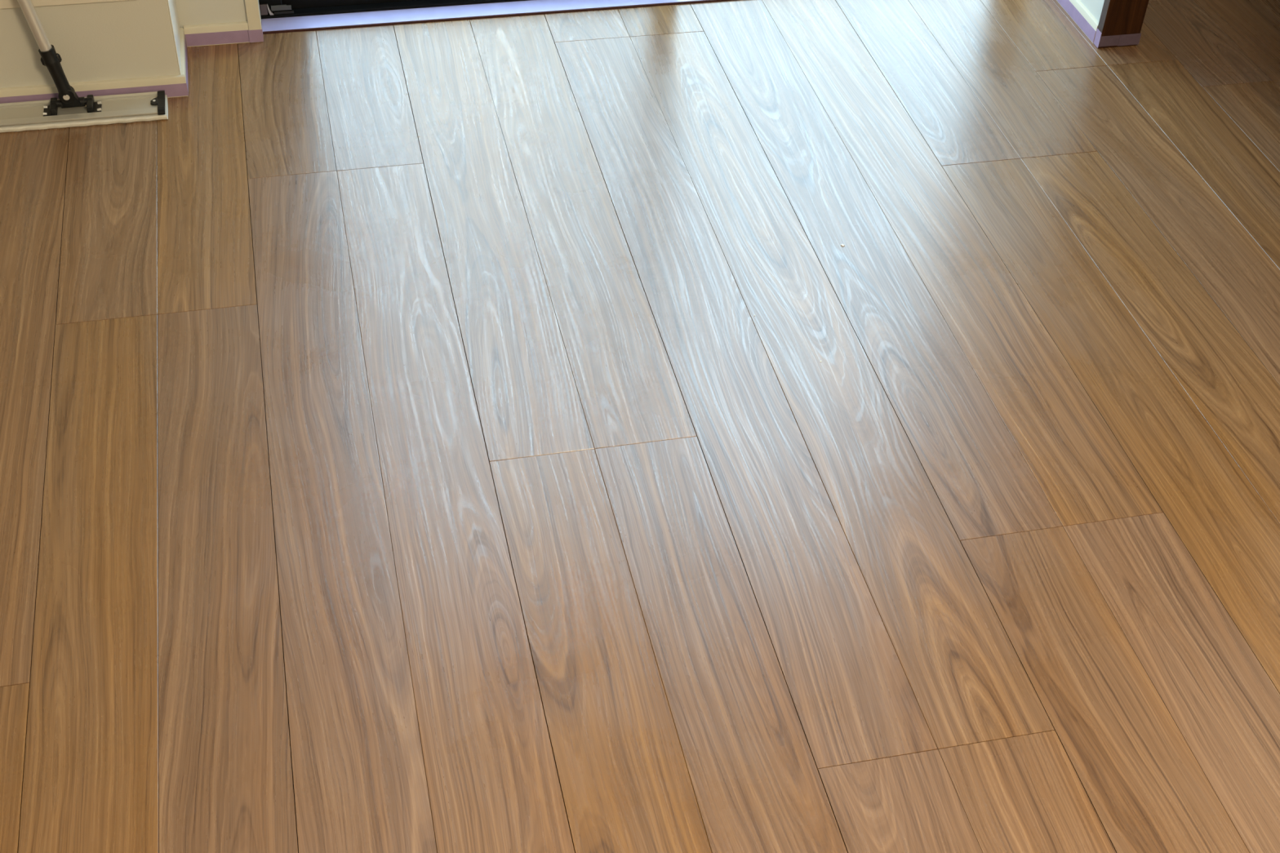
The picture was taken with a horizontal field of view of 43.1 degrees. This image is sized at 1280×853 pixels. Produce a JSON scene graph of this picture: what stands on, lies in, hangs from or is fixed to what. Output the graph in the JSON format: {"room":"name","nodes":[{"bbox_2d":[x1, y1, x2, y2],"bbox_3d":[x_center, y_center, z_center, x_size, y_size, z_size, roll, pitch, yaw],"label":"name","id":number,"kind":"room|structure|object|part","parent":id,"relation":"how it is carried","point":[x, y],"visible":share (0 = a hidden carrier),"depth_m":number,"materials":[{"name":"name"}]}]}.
{"room":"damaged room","nodes":[
{"label":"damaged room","id":0,"kind":"room"},
{"bbox_2d":[0,0,180,88],"bbox_3d":[-1.864,-1.508,2.138,2.099,2.405,0.395,-7,43,-11],"label":"wall","id":1,"kind":"structure","parent":0,"point":[130,38],"depth_m":2.89,"materials":[{"name":"beige paint"}]},
{"bbox_2d":[0,0,128,8],"bbox_3d":[-1.002,-0.777,2.788,0.251,0.115,0.006,-7,43,-11],"label":"wall plate","id":2,"kind":"object","parent":1,"relation":"attached to","point":[4,4],"visible":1,"depth_m":2.82,"materials":[{"name":"beige plastic"}]},
{"bbox_2d":[0,74,188,97],"bbox_3d":[-1.860,-0.502,2.782,2.108,0.041,0.008,-7,43,-11],"label":"baseboard","id":3,"kind":"structure","parent":1,"relation":"attached to","point":[179,78],"depth_m":2.94,"materials":[{"name":"beige wood"}]},
{"bbox_2d":[0,83,188,103],"bbox_3d":[-1.849,-0.496,2.785,2.088,0.026,0.001,-7,43,-11],"label":"tape","id":4,"kind":"object","parent":1,"relation":"attached to","point":[180,89],"visible":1,"depth_m":2.95,"materials":[{"name":"plastic"}]},
{"bbox_2d":[183,21,249,46],"bbox_3d":[-0.813,-0.755,3.120,0.120,0.041,0.008,-7,43,-11],"label":"baseboard","id":5,"kind":"structure","parent":1,"relation":"attached to","point":[241,25],"depth_m":3.11,"materials":[{"name":"beige wood"}]},
{"bbox_2d":[185,29,249,46],"bbox_3d":[-0.812,-0.747,3.121,0.118,0.025,0.001,-7,43,-11],"label":"tape","id":6,"kind":"object","parent":1,"relation":"attached to","point":[238,36],"visible":1,"depth_m":3.12,"materials":[{"name":"plastic"}]},
{"bbox_2d":[175,0,247,28],"bbox_3d":[-0.797,-1.700,2.410,0.129,2.405,0.211,-7,43,-11],"label":"wall","id":7,"kind":"structure","parent":0,"point":[190,12],"depth_m":3.09,"materials":[{"name":"beige paint"}]},
{"bbox_2d":[167,0,181,74],"bbox_3d":[-0.815,-1.579,2.241,0.002,2.358,0.183,-7,43,-11],"label":"trim","id":8,"kind":"structure","parent":7,"relation":"attached to","point":[171,3],"depth_m":2.97,"materials":[{"name":"white"}]},
{"bbox_2d":[179,27,186,79],"bbox_3d":[-0.856,-0.687,3.042,0.008,0.041,0.176,-7,43,-11],"label":"baseboard","id":9,"kind":"structure","parent":7,"relation":"attached to","point":[183,68],"depth_m":3.03,"materials":[{"name":"beige wood"}]},
{"bbox_2d":[184,34,188,94],"bbox_3d":[-0.850,-0.680,3.044,0.001,0.026,0.184,-7,43,-11],"label":"tape","id":10,"kind":"object","parent":7,"relation":"attached to","point":[186,54],"visible":1,"depth_m":3.04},
{"bbox_2d":[244,0,262,42],"bbox_3d":[-0.726,-1.567,2.531,0.024,2.040,0.202,-7,43,-11],"label":"trim","id":11,"kind":"structure","parent":7,"relation":"attached to","point":[252,6],"depth_m":3.10,"materials":[{"name":"beige wood"}]},
{"bbox_2d":[248,29,263,42],"bbox_3d":[-0.742,-0.754,3.132,0.026,0.026,0.001,-7,43,-11],"label":"tape","id":12,"kind":"object","parent":7,"relation":"attached to","point":[256,35],"visible":1,"depth_m":3.13,"materials":[{"name":"plastic"}]},
{"bbox_2d":[0,0,1279,852],"bbox_3d":[0.748,0.668,1.706,6.968,0.060,5.025,-7,43,-11],"label":"floor","id":13,"kind":"structure","parent":0,"point":[405,446],"depth_m":2.33,"materials":[{"name":"brown wood"}]},
{"bbox_2d":[0,0,168,133],"bbox_3d":[-1.041,-1.042,2.481,0.421,1.304,0.096,-7,43,-11],"label":"mop","id":14,"kind":"object","parent":13,"relation":"on","point":[69,110],"visible":1,"depth_m":2.90,"materials":[{"name":"white plastic"}]},
{"bbox_2d":[38,44,75,102],"bbox_3d":[-1.028,-0.622,2.862,0.045,0.106,0.029,-7,43,-11],"label":"socket","id":15,"kind":"object","parent":14,"relation":"attached to","point":[50,59],"depth_m":2.85,"materials":[{"name":"black plastic"}]},
{"bbox_3d":[-1.021,-0.570,2.911,0.308,0.009,0.069,-7,43,-11],"label":"head plate","id":16,"kind":"part","parent":14,"relation":"part of","materials":[{"name":"silver metal"}]},
{"bbox_2d":[260,0,526,18],"bbox_3d":[0.036,-0.921,3.411,1.634,0.060,0.116,-7,43,-11],"label":"track","id":17,"kind":"object","parent":13,"relation":"on","point":[420,3],"visible":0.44,"depth_m":3.25,"materials":[{"name":"black paint"}]},
{"bbox_2d":[259,4,293,15],"bbox_3d":[-0.716,-0.824,3.200,0.064,0.022,0.005,-7,43,-11],"label":"guide","id":18,"kind":"object","parent":17,"relation":"on","point":[264,11],"visible":1,"depth_m":3.20,"materials":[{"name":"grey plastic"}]},
{"bbox_2d":[258,0,417,13],"bbox_3d":[-0.307,-1.645,2.649,0.853,2.010,0.110,-7,43,-11],"label":"window","id":19,"kind":"structure","parent":17,"relation":"on","point":[295,4],"depth_m":3.22,"materials":[{"name":"black paint"}]},
{"bbox_2d":[1080,0,1104,21],"bbox_3d":[0.947,-1.821,2.641,0.072,2.405,0.478,-7,43,-11],"label":"wall","id":20,"kind":"structure","parent":0,"point":[1095,7],"depth_m":3.25,"materials":[{"name":"white paint"}]},
{"bbox_2d":[261,0,733,34],"bbox_3d":[0.050,-0.879,3.336,1.623,0.008,0.052,-7,43,-11],"label":"trim","id":21,"kind":"structure","parent":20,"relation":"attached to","point":[700,1],"depth_m":3.25,"materials":[{"name":"purple"}]},
{"bbox_2d":[261,0,699,31],"bbox_3d":[0.049,-0.883,3.334,1.622,0.001,0.050,-7,43,-11],"label":"threshold","id":22,"kind":"object","parent":21,"relation":"on","point":[528,6],"visible":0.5,"depth_m":3.25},
{"bbox_2d":[1057,0,1095,42],"bbox_3d":[0.881,-0.874,3.355,0.001,0.026,0.282,-7,43,-11],"label":"tape","id":23,"kind":"object","parent":20,"relation":"attached to","point":[1067,5],"visible":1,"depth_m":3.31,"materials":[{"name":"purple plastic"}]},
{"bbox_2d":[1056,0,1098,43],"bbox_3d":[0.885,-0.879,3.352,0.008,0.041,0.282,-7,43,-11],"label":"baseboard","id":24,"kind":"structure","parent":20,"relation":"attached to","point":[1077,4],"depth_m":3.28,"materials":[{"name":"white wood"}]},
{"bbox_2d":[1093,28,1102,48],"bbox_3d":[0.915,-0.777,3.244,0.001,0.034,0.021,-7,43,-11],"label":"tape","id":25,"kind":"object","parent":20,"relation":"attached to","point":[1098,34],"visible":1,"depth_m":3.24,"materials":[{"name":"purple plastic"}]},
{"bbox_2d":[1098,35,1119,46],"bbox_3d":[0.940,-0.771,3.241,0.046,0.023,0.001,-7,43,-11],"label":"tape","id":26,"kind":"object","parent":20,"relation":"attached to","point":[1113,40],"visible":1,"depth_m":3.24,"materials":[{"name":"purple plastic"}]},
{"bbox_2d":[1097,0,1148,48],"bbox_3d":[0.994,-1.521,2.584,0.085,2.030,0.021,-7,43,-11],"label":"trim","id":27,"kind":"structure","parent":20,"relation":"attached to","point":[1117,17],"depth_m":3.21,"materials":[{"name":"brown wood"}]},
{"bbox_2d":[1117,33,1141,45],"bbox_3d":[0.980,-0.775,3.249,0.046,0.024,0.001,-7,43,-11],"label":"tape","id":28,"kind":"object","parent":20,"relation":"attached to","point":[1133,38],"visible":1,"depth_m":3.25,"materials":[{"name":"purple plastic"}]}
]}

